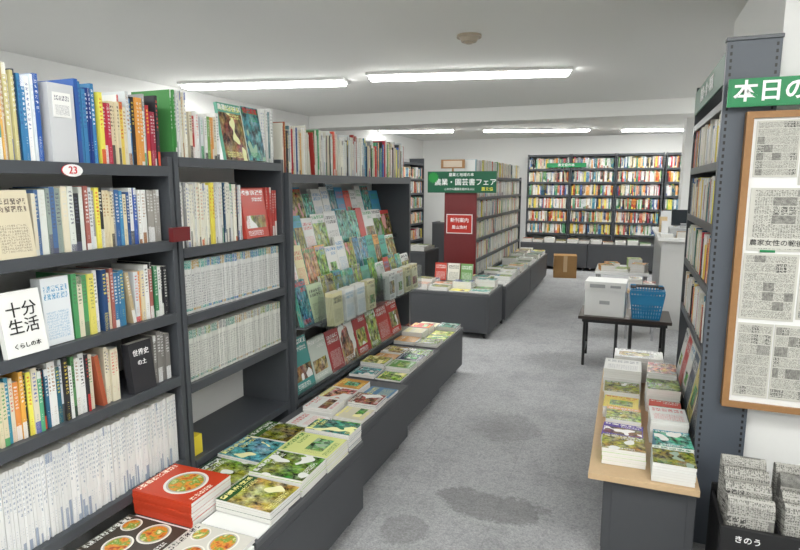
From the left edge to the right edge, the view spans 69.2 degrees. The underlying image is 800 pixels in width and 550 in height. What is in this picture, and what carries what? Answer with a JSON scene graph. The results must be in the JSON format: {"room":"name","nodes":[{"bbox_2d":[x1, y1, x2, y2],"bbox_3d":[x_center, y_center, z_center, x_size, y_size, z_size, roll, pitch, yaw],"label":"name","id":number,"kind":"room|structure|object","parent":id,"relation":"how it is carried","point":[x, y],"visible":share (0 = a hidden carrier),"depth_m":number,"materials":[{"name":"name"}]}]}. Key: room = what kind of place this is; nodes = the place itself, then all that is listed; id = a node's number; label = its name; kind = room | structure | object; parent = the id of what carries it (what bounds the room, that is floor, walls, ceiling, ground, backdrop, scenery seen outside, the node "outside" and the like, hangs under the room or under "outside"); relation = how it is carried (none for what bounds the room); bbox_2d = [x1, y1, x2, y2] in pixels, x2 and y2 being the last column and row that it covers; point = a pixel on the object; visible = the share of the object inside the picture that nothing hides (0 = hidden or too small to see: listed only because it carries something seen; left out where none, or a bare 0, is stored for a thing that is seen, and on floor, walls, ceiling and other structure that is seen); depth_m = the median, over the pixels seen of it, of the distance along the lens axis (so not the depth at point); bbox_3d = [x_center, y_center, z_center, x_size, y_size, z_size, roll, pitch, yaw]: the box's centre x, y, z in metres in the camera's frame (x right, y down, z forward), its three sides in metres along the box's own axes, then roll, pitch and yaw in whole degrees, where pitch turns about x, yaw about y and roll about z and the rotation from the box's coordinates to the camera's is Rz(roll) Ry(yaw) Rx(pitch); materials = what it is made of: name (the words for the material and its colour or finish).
{"room":"bookshop","nodes":[
{"label":"bookshop","id":0,"kind":"room"},
{"bbox_2d":[0,50,422,159],"bbox_3d":[-2.074,-0.592,5.785,0.100,2.400,13.700,3,9,21],"label":"wall","id":1,"kind":"structure","parent":0,"point":[46,70],"depth_m":5.07,"materials":[{"name":"paint"}]},
{"bbox_2d":[0,0,747,140],"bbox_3d":[0.952,-1.646,4.422,6.600,0.100,13.900,3,9,21],"label":"ceiling","id":2,"kind":"structure","parent":0,"point":[617,50],"depth_m":3.78,"materials":[{"name":"white paint"}]},
{"bbox_2d":[177,77,348,89],"bbox_3d":[-1.207,-1.679,5.110,1.511,0.044,0.552,3,9,21],"label":"lamp","id":3,"kind":"object","parent":2,"relation":"attached to","point":[336,81],"depth_m":5.04,"materials":[{"name":"white plastic"}]},
{"bbox_2d":[380,129,453,132],"bbox_3d":[0.284,-2.362,9.521,1.216,0.044,0.523,3,9,21],"label":"lamp","id":4,"kind":"object","parent":2,"relation":"attached to","point":[382,130],"depth_m":9.45,"materials":[{"name":"white plastic"}]},
{"bbox_2d":[457,32,481,44],"bbox_3d":[0.420,-1.431,3.525,0.150,0.050,0.150,3,9,21],"label":"smoke detector","id":5,"kind":"object","parent":2,"relation":"attached to","point":[468,38],"visible":1,"depth_m":3.48,"materials":[{"name":"beige plastic"}]},
{"bbox_2d":[366,66,572,81],"bbox_3d":[0.540,-1.611,4.667,1.628,0.044,0.579,3,9,21],"label":"lamp","id":6,"kind":"object","parent":2,"relation":"attached to","point":[530,72],"depth_m":4.61,"materials":[{"name":"white plastic"}]},
{"bbox_2d":[309,97,695,130],"bbox_3d":[1.855,-1.869,6.719,6.398,0.159,0.450,3,9,21],"label":"ceiling beam","id":7,"kind":"structure","parent":2,"relation":"attached to","point":[673,107],"depth_m":6.73,"materials":[{"name":"white paint"}]},
{"bbox_2d":[483,128,591,131],"bbox_3d":[2.198,-2.338,9.363,1.685,0.044,0.735,3,9,21],"label":"lamp","id":8,"kind":"object","parent":2,"relation":"attached to","point":[485,129],"depth_m":9.28,"materials":[{"name":"white plastic"}]},
{"bbox_2d":[620,128,682,131],"bbox_3d":[4.186,-2.325,9.283,1.257,0.044,0.596,3,9,21],"label":"lamp","id":9,"kind":"object","parent":2,"relation":"attached to","point":[623,129],"depth_m":9.22,"materials":[{"name":"white plastic"}]},
{"bbox_2d":[329,266,705,549],"bbox_3d":[0.952,0.825,4.804,6.600,0.100,13.900,3,9,21],"label":"floor","id":10,"kind":"structure","parent":0,"point":[499,458],"depth_m":3.37,"materials":[{"name":"carpet"}]},
{"bbox_2d":[0,157,189,549],"bbox_3d":[-1.118,0.424,1.835,0.282,1.600,0.920,3,9,21],"label":"bookshelf","id":11,"kind":"object","parent":10,"relation":"on","point":[15,274],"visible":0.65,"depth_m":1.93,"materials":[{"name":"metal"}]},
{"bbox_2d":[61,164,82,176],"bbox_3d":[-0.964,-0.308,1.707,0.007,0.036,0.068,3,9,21],"label":"number tag","id":12,"kind":"object","parent":11,"relation":"attached to","point":[72,170],"visible":1,"depth_m":1.71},
{"bbox_2d":[0,62,178,549],"bbox_3d":[-1.093,0.093,1.774,0.233,1.372,0.859,3,9,21],"label":"books","id":13,"kind":"object","parent":11,"relation":"in","point":[48,489],"visible":0.96,"depth_m":1.79,"materials":[{"name":"paper"}]},
{"bbox_2d":[168,226,190,241],"bbox_3d":[-0.788,-0.146,2.075,0.020,0.050,0.085,3,9,21],"label":"label","id":14,"kind":"object","parent":11,"relation":"attached to","point":[176,234],"visible":1,"depth_m":2.06,"materials":[{"name":"red paper"}]},
{"bbox_2d":[135,515,253,549],"bbox_3d":[-0.836,1.085,1.552,0.483,0.379,0.843,3,9,21],"label":"display cabinet","id":15,"kind":"object","parent":10,"relation":"on","point":[188,529],"visible":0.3,"depth_m":1.94,"materials":[{"name":"grey metal"}]},
{"bbox_2d":[77,464,255,549],"bbox_3d":[-0.694,0.794,1.897,0.491,0.087,0.435,3,9,21],"label":"cookbooks","id":16,"kind":"object","parent":15,"relation":"on","point":[183,495],"visible":0.9,"depth_m":1.92,"materials":[{"name":"red paper"}]},
{"bbox_2d":[160,152,290,467],"bbox_3d":[-0.815,0.296,2.597,0.282,1.620,0.720,3,9,21],"label":"bookshelf","id":17,"kind":"object","parent":10,"relation":"on","point":[225,405],"visible":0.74,"depth_m":2.69,"materials":[{"name":"metal"}]},
{"bbox_2d":[131,89,280,455],"bbox_3d":[-0.790,-0.022,2.535,0.222,1.426,0.655,3,9,21],"label":"books","id":18,"kind":"object","parent":17,"relation":"in","point":[214,212],"visible":0.78,"depth_m":2.42,"materials":[{"name":"white paper"}]},
{"bbox_2d":[140,441,362,549],"bbox_3d":[-0.533,0.967,2.316,0.483,0.379,0.803,3,9,21],"label":"display platform","id":19,"kind":"object","parent":10,"relation":"on","point":[317,519],"visible":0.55,"depth_m":2.25,"materials":[{"name":"grey metal"}]},
{"bbox_2d":[201,509,287,538],"bbox_3d":[-0.527,0.824,1.978,0.225,0.005,0.180,3,9,21],"label":"display board","id":20,"kind":"object","parent":19,"relation":"on","point":[221,520],"visible":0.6,"depth_m":1.93,"materials":[{"name":"white paper"}]},
{"bbox_2d":[199,418,360,524],"bbox_3d":[-0.519,0.735,2.327,0.485,0.071,0.712,3,9,21],"label":"books","id":21,"kind":"object","parent":19,"relation":"on","point":[276,464],"visible":1,"depth_m":2.28,"materials":[{"name":"paper"}]},
{"bbox_2d":[279,377,407,485],"bbox_3d":[-0.280,0.856,3.062,0.403,0.369,0.773,3,9,21],"label":"display cabinet","id":22,"kind":"object","parent":10,"relation":"on","point":[383,433],"visible":0.22,"depth_m":3.03,"materials":[{"name":"grey metal"}]},
{"bbox_2d":[286,322,460,426],"bbox_3d":[-0.031,0.544,3.685,0.372,0.053,2.167,3,9,19],"label":"books","id":23,"kind":"object","parent":22,"relation":"on","point":[354,401],"visible":0.95,"depth_m":3.40,"materials":[{"name":"multicoloured paper"}]},
{"bbox_2d":[284,172,410,412],"bbox_3d":[-0.351,0.155,3.706,0.371,1.560,1.680,3,9,21],"label":"display rack","id":24,"kind":"object","parent":10,"relation":"on","point":[394,194],"visible":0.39,"depth_m":3.63,"materials":[{"name":"metal"}]},
{"bbox_2d":[273,122,403,177],"bbox_3d":[-0.353,-0.733,3.568,0.192,0.249,1.617,3,9,21],"label":"books","id":25,"kind":"object","parent":24,"relation":"on","point":[301,150],"visible":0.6,"depth_m":3.27,"materials":[{"name":"paper"}]},
{"bbox_2d":[292,184,408,394],"bbox_3d":[-0.327,-0.030,3.665,0.294,1.072,1.591,3,9,21],"label":"books","id":26,"kind":"object","parent":24,"relation":"in","point":[342,238],"visible":0.79,"depth_m":3.49,"materials":[{"name":"paper"}]},
{"bbox_2d":[315,263,417,326],"bbox_3d":[-0.144,0.068,3.551,0.122,0.220,1.330,3,9,21],"label":"books","id":27,"kind":"object","parent":24,"relation":"attached to","point":[344,303],"visible":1,"depth_m":3.29,"materials":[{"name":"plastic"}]},
{"bbox_2d":[346,345,439,424],"bbox_3d":[-0.023,0.745,3.780,0.353,0.369,0.753,3,9,21],"label":"display cabinet","id":28,"kind":"object","parent":10,"relation":"on","point":[423,382],"visible":0.24,"depth_m":3.72,"materials":[{"name":"grey metal"}]},
{"bbox_2d":[404,158,423,243],"bbox_3d":[-0.226,-1.015,9.823,0.302,2.000,3.000,3,9,21],"label":"bookshelf","id":29,"kind":"object","parent":10,"relation":"on","point":[419,163],"visible":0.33,"depth_m":11.05,"materials":[{"name":"metal"}]},
{"bbox_2d":[404,167,421,239],"bbox_3d":[-0.182,-1.175,9.779,0.162,1.328,2.936,3,9,21],"label":"books","id":30,"kind":"object","parent":29,"relation":"in","point":[413,172],"visible":0.16,"depth_m":10.78,"materials":[{"name":"paper"}]},
{"bbox_2d":[411,247,438,276],"bbox_3d":[0.072,-0.078,8.218,0.808,0.600,0.603,3,9,21],"label":"display cabinet","id":31,"kind":"object","parent":10,"relation":"on","point":[426,261],"visible":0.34,"depth_m":7.83,"materials":[{"name":"grey metal"}]},
{"bbox_2d":[411,244,434,250],"bbox_3d":[0.119,-0.407,8.106,0.624,0.079,0.477,3,9,21],"label":"books","id":32,"kind":"object","parent":31,"relation":"on","point":[414,247],"visible":0.43,"depth_m":7.85,"materials":[{"name":"white paper"}]},
{"bbox_2d":[394,327,462,387],"bbox_3d":[0.231,0.642,4.446,0.333,0.369,0.673,3,9,21],"label":"display cabinet","id":33,"kind":"object","parent":10,"relation":"on","point":[450,355],"visible":0.26,"depth_m":4.36,"materials":[{"name":"grey metal"}]},
{"bbox_2d":[432,221,443,262],"bbox_3d":[1.299,-0.625,11.162,1.308,0.780,0.433,3,9,21],"label":"display cabinet","id":34,"kind":"object","parent":10,"relation":"on","point":[437,226],"visible":0.22,"depth_m":11.14,"materials":[{"name":"grey metal"}]},
{"bbox_2d":[410,284,502,337],"bbox_3d":[0.566,0.345,6.104,0.898,0.449,0.653,3,9,21],"label":"display cabinet","id":35,"kind":"object","parent":10,"relation":"on","point":[475,312],"visible":0.73,"depth_m":5.78,"materials":[{"name":"grey metal"}]},
{"bbox_2d":[435,262,472,280],"bbox_3d":[0.586,-0.022,6.307,0.440,0.213,0.100,3,9,21],"label":"books","id":36,"kind":"object","parent":35,"relation":"on","point":[440,268],"visible":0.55,"depth_m":6.29,"materials":[{"name":"paper"}]},
{"bbox_2d":[415,276,497,293],"bbox_3d":[0.555,0.087,5.994,0.835,0.089,0.448,3,9,21],"label":"books","id":37,"kind":"object","parent":35,"relation":"on","point":[482,285],"visible":0.93,"depth_m":5.91,"materials":[{"name":"paper"}]},
{"bbox_2d":[444,193,476,279],"bbox_3d":[0.697,-0.334,6.731,0.377,1.600,0.040,3,9,21],"label":"end panel","id":38,"kind":"object","parent":10,"relation":"on","point":[458,248],"visible":0.46,"depth_m":6.68,"materials":[{"name":"metal"}]},
{"bbox_2d":[441,159,464,170],"bbox_3d":[0.605,-1.226,6.641,0.280,0.188,0.017,3,9,21],"label":"wooden sign","id":39,"kind":"object","parent":38,"relation":"on","point":[455,163],"visible":0.9,"depth_m":6.63,"materials":[{"name":"brown wood"}]},
{"bbox_2d":[446,214,472,233],"bbox_3d":[0.682,-0.587,6.668,0.305,0.220,0.012,3,9,21],"label":"notice sign","id":40,"kind":"object","parent":38,"relation":"attached to","point":[456,223],"visible":1,"depth_m":6.66,"materials":[{"name":"red paper"}]},
{"bbox_2d":[428,171,496,192],"bbox_3d":[0.696,-1.052,6.570,0.800,0.240,0.026,3,9,21],"label":"sign","id":41,"kind":"object","parent":38,"relation":"attached to","point":[442,181],"visible":1,"depth_m":6.56,"materials":[{"name":"green plastic"}]},
{"bbox_2d":[476,177,521,274],"bbox_3d":[1.331,-0.552,8.076,0.172,1.620,2.950,3,9,21],"label":"bookshelf","id":42,"kind":"object","parent":10,"relation":"on","point":[478,259],"visible":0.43,"depth_m":8.02,"materials":[{"name":"metal"}]},
{"bbox_2d":[464,159,519,273],"bbox_3d":[1.324,-0.864,8.030,0.142,1.359,2.888,3,9,21],"label":"books","id":43,"kind":"object","parent":42,"relation":"in","point":[500,205],"visible":0.59,"depth_m":7.82,"materials":[{"name":"paper"}]},
{"bbox_2d":[500,267,530,323],"bbox_3d":[1.245,0.206,7.101,0.428,0.419,1.683,3,9,21],"label":"display cabinet","id":44,"kind":"object","parent":10,"relation":"on","point":[516,291],"visible":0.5,"depth_m":6.76,"materials":[{"name":"grey metal"}]},
{"bbox_2d":[472,262,527,285],"bbox_3d":[1.237,-0.048,7.028,0.385,0.099,1.545,3,9,21],"label":"books","id":45,"kind":"object","parent":44,"relation":"on","point":[505,274],"visible":0.89,"depth_m":6.83,"materials":[{"name":"white paper"}]},
{"bbox_2d":[500,253,546,295],"bbox_3d":[1.863,-0.036,8.661,0.428,0.419,1.693,3,9,21],"label":"display cabinet","id":46,"kind":"object","parent":10,"relation":"on","point":[538,269],"visible":0.28,"depth_m":8.45,"materials":[{"name":"grey metal"}]},
{"bbox_2d":[502,247,544,265],"bbox_3d":[1.853,-0.288,8.584,0.386,0.099,1.547,3,9,21],"label":"books","id":47,"kind":"object","parent":46,"relation":"on","point":[524,254],"visible":0.95,"depth_m":8.46,"materials":[{"name":"white paper"}]},
{"bbox_2d":[525,154,570,240],"bbox_3d":[2.794,-1.220,10.951,0.770,2.060,0.302,3,9,21],"label":"bookshelf","id":48,"kind":"object","parent":10,"relation":"on","point":[558,236],"visible":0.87,"depth_m":10.84,"materials":[{"name":"metal"}]},
{"bbox_2d":[527,157,568,232],"bbox_3d":[2.777,-1.491,10.864,0.709,1.382,0.162,3,9,21],"label":"books","id":49,"kind":"object","parent":48,"relation":"in","point":[545,189],"visible":0.94,"depth_m":10.80,"materials":[{"name":"multicoloured paper"}]},
{"bbox_2d":[546,163,586,167],"bbox_3d":[3.025,-1.998,10.551,0.700,0.080,0.018,3,9,21],"label":"sign","id":50,"kind":"object","parent":48,"relation":"attached to","point":[549,165],"visible":1,"depth_m":10.55,"materials":[{"name":"green plastic"}]},
{"bbox_2d":[520,241,587,270],"bbox_3d":[2.826,-0.370,10.623,1.168,0.479,0.483,3,9,21],"label":"display cabinet","id":51,"kind":"object","parent":10,"relation":"on","point":[580,250],"visible":0.51,"depth_m":10.33,"materials":[{"name":"grey metal"}]},
{"bbox_2d":[553,254,576,277],"bbox_3d":[2.728,-0.153,9.600,0.360,0.363,0.300,2,9,13],"label":"cardboard box","id":52,"kind":"object","parent":10,"relation":"on","point":[564,265],"visible":1,"depth_m":9.46,"materials":[{"name":"brown cardboard"}]},
{"bbox_2d":[568,153,616,241],"bbox_3d":[3.521,-1.176,10.669,0.770,2.060,0.302,3,9,21],"label":"bookshelf","id":53,"kind":"object","parent":10,"relation":"on","point":[605,237],"visible":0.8,"depth_m":10.57,"materials":[{"name":"metal"}]},
{"bbox_2d":[570,157,613,233],"bbox_3d":[3.503,-1.446,10.582,0.708,1.379,0.162,3,9,21],"label":"books","id":54,"kind":"object","parent":53,"relation":"in","point":[588,176],"visible":0.86,"depth_m":10.52,"materials":[{"name":"multicoloured paper"}]},
{"bbox_2d":[587,242,653,270],"bbox_3d":[3.916,-0.305,10.202,1.168,0.479,0.483,3,9,21],"label":"display cabinet","id":55,"kind":"object","parent":10,"relation":"on","point":[596,253],"visible":0.49,"depth_m":10.00,"materials":[{"name":"grey metal"}]},
{"bbox_2d":[522,237,650,245],"bbox_3d":[3.284,-0.610,10.320,2.177,0.083,0.230,3,9,21],"label":"books","id":56,"kind":"object","parent":55,"relation":"on","point":[525,239],"visible":1,"depth_m":10.25,"materials":[{"name":"white paper"}]},
{"bbox_2d":[595,265,648,283],"bbox_3d":[2.613,0.186,6.872,0.570,0.530,0.700,3,9,21],"label":"side table","id":57,"kind":"object","parent":10,"relation":"on","point":[598,272],"visible":0.32,"depth_m":6.53,"materials":[{"name":"silver metal"}]},
{"bbox_2d":[598,257,647,272],"bbox_3d":[2.609,-0.126,6.784,0.542,0.109,0.561,3,9,21],"label":"books","id":58,"kind":"object","parent":57,"relation":"on","point":[634,264],"visible":1,"depth_m":6.60,"materials":[{"name":"white paper"}]},
{"bbox_2d":[578,305,671,364],"bbox_3d":[1.893,0.537,4.930,0.710,0.430,0.460,3,9,21],"label":"folding table","id":59,"kind":"object","parent":10,"relation":"on","point":[665,321],"visible":0.65,"depth_m":4.75,"materials":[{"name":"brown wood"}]},
{"bbox_2d":[584,276,628,317],"bbox_3d":[1.735,0.182,4.882,0.322,0.285,0.274,4,10,24],"label":"storage box","id":60,"kind":"object","parent":59,"relation":"on","point":[604,296],"visible":1,"depth_m":4.77,"materials":[{"name":"grey plastic"}]},
{"bbox_2d":[630,284,665,320],"bbox_3d":[2.027,0.213,4.772,0.267,0.257,0.332,3,9,21],"label":"shopping basket","id":61,"kind":"object","parent":59,"relation":"on","point":[644,301],"visible":1,"depth_m":4.65,"materials":[{"name":"plastic"}]},
{"bbox_2d":[612,152,664,243],"bbox_3d":[4.247,-1.133,10.388,0.770,2.060,0.302,3,9,21],"label":"bookshelf","id":62,"kind":"object","parent":10,"relation":"on","point":[642,238],"visible":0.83,"depth_m":10.31,"materials":[{"name":"metal"}]},
{"bbox_2d":[615,156,662,235],"bbox_3d":[4.228,-1.405,10.301,0.707,1.384,0.162,3,9,21],"label":"books","id":63,"kind":"object","parent":62,"relation":"in","point":[653,161],"visible":0.88,"depth_m":10.24,"materials":[{"name":"multicoloured paper"}]},
{"bbox_2d":[624,288,655,340],"bbox_3d":[2.389,0.377,5.784,0.280,0.485,0.320,3,9,21],"label":"side table","id":64,"kind":"object","parent":10,"relation":"on","point":[628,291],"visible":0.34,"depth_m":5.67,"materials":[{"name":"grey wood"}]},
{"bbox_2d":[628,276,655,308],"bbox_3d":[2.389,0.227,5.750,0.251,0.397,0.207,3,9,21],"label":"books","id":65,"kind":"object","parent":64,"relation":"on","point":[632,279],"visible":0.41,"depth_m":5.68,"materials":[{"name":"white paper"}]},
{"bbox_2d":[588,368,699,549],"bbox_3d":[1.184,0.877,2.894,0.395,0.382,1.420,3,9,21],"label":"display table","id":66,"kind":"object","parent":10,"relation":"on","point":[639,512],"visible":0.58,"depth_m":2.27,"materials":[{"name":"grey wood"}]},
{"bbox_2d":[601,348,696,487],"bbox_3d":[1.183,0.617,2.842,0.378,0.143,1.368,3,9,21],"label":"books","id":67,"kind":"object","parent":66,"relation":"on","point":[672,459],"visible":1,"depth_m":2.60,"materials":[{"name":"multicoloured paper"}]},
{"bbox_2d":[652,227,684,330],"bbox_3d":[3.462,-0.002,6.664,1.040,0.965,1.770,3,9,21],"label":"counter","id":68,"kind":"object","parent":10,"relation":"on","point":[668,256],"depth_m":6.02,"materials":[{"name":"grey plastic"}]},
{"bbox_2d":[659,211,672,232],"bbox_3d":[3.119,-0.629,6.790,0.160,0.234,0.650,3,9,21],"label":"holder","id":69,"kind":"object","parent":68,"relation":"on","point":[665,219],"visible":0.65,"depth_m":6.64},
{"bbox_2d":[659,231,685,237],"bbox_3d":[2.852,-0.419,5.998,0.306,0.059,0.166,3,9,21],"label":"leaflets","id":70,"kind":"object","parent":68,"relation":"on","point":[680,234],"visible":0.73,"depth_m":5.95,"materials":[{"name":"white paper"}]},
{"bbox_2d":[668,210,687,235],"bbox_3d":[3.058,-0.559,6.200,0.320,0.276,0.300,3,9,21],"label":"cash register","id":71,"kind":"object","parent":68,"relation":"on","point":[678,217],"visible":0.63,"depth_m":6.17,"materials":[{"name":"grey plastic"}]},
{"bbox_2d":[662,152,681,210],"bbox_3d":[5.075,-1.083,10.067,0.950,2.060,0.302,3,9,21],"label":"bookshelf","id":72,"kind":"object","parent":10,"relation":"on","point":[668,155],"visible":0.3,"depth_m":10.02,"materials":[{"name":"metal"}]},
{"bbox_2d":[665,155,680,226],"bbox_3d":[5.058,-1.355,9.980,0.889,1.383,0.162,3,9,21],"label":"books","id":73,"kind":"object","parent":72,"relation":"in","point":[672,176],"visible":0.16,"depth_m":10.01,"materials":[{"name":"multicoloured paper"}]},
{"bbox_2d":[676,52,725,444],"bbox_3d":[1.521,0.053,2.829,0.182,2.030,1.099,3,9,21],"label":"bookshelf","id":74,"kind":"object","parent":10,"relation":"on","point":[708,101],"visible":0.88,"depth_m":2.94,"materials":[{"name":"metal"}]},
{"bbox_2d":[676,114,720,437],"bbox_3d":[1.503,-0.037,2.814,0.137,1.366,1.054,3,9,21],"label":"books","id":75,"kind":"object","parent":74,"relation":"in","point":[706,141],"visible":0.38,"depth_m":2.79,"materials":[{"name":"multicoloured paper"}]},
{"bbox_2d":[693,33,784,543],"bbox_3d":[1.313,0.127,2.303,0.186,2.045,0.040,3,9,21],"label":"end panel","id":76,"kind":"object","parent":10,"relation":"on","point":[719,429],"visible":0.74,"depth_m":2.29,"materials":[{"name":"metal"}]},
{"bbox_2d":[705,481,799,549],"bbox_3d":[1.333,1.011,2.100,0.366,0.360,0.274,3,9,21],"label":"rack","id":77,"kind":"object","parent":10,"relation":"on","point":[719,536],"visible":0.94,"depth_m":2.01,"materials":[{"name":"black plastic"}]},
{"bbox_2d":[717,453,799,537],"bbox_3d":[1.328,0.917,2.080,0.319,0.452,0.218,3,9,21],"label":"newspapers","id":78,"kind":"object","parent":77,"relation":"in","point":[745,497],"visible":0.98,"depth_m":2.04,"materials":[{"name":"grey paper"}]},
{"bbox_2d":[423,133,682,248],"bbox_3d":[3.470,-1.393,10.961,6.600,2.400,0.100,3,9,21],"label":"wall","id":79,"kind":"structure","parent":0,"point":[513,151],"depth_m":11.25,"materials":[{"name":"paint"}]},
{"bbox_2d":[676,118,693,226],"bbox_3d":[3.888,-0.871,7.589,0.430,2.399,0.450,3,9,21],"label":"wall pillar","id":80,"kind":"structure","parent":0,"point":[688,129],"depth_m":7.38,"materials":[{"name":"paint"}]},
{"bbox_2d":[734,0,799,485],"bbox_3d":[2.523,-0.082,2.492,1.907,2.399,1.250,3,9,21],"label":"wall partition","id":81,"kind":"structure","parent":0,"point":[772,437],"depth_m":2.33,"materials":[{"name":"paint"}]},
{"bbox_2d":[720,109,799,414],"bbox_3d":[1.712,-0.018,2.078,0.912,1.136,0.042,3,9,21],"label":"notice board","id":82,"kind":"object","parent":81,"relation":"attached to","point":[761,364],"visible":1,"depth_m":2.19,"materials":[{"name":"white paper"}]},
{"bbox_2d":[726,75,799,107],"bbox_3d":[1.578,-0.650,2.008,0.782,0.100,0.018,3,9,21],"label":"header sign","id":83,"kind":"object","parent":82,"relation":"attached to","point":[782,90],"visible":1,"depth_m":2.10,"materials":[{"name":"green plastic"}]}
]}

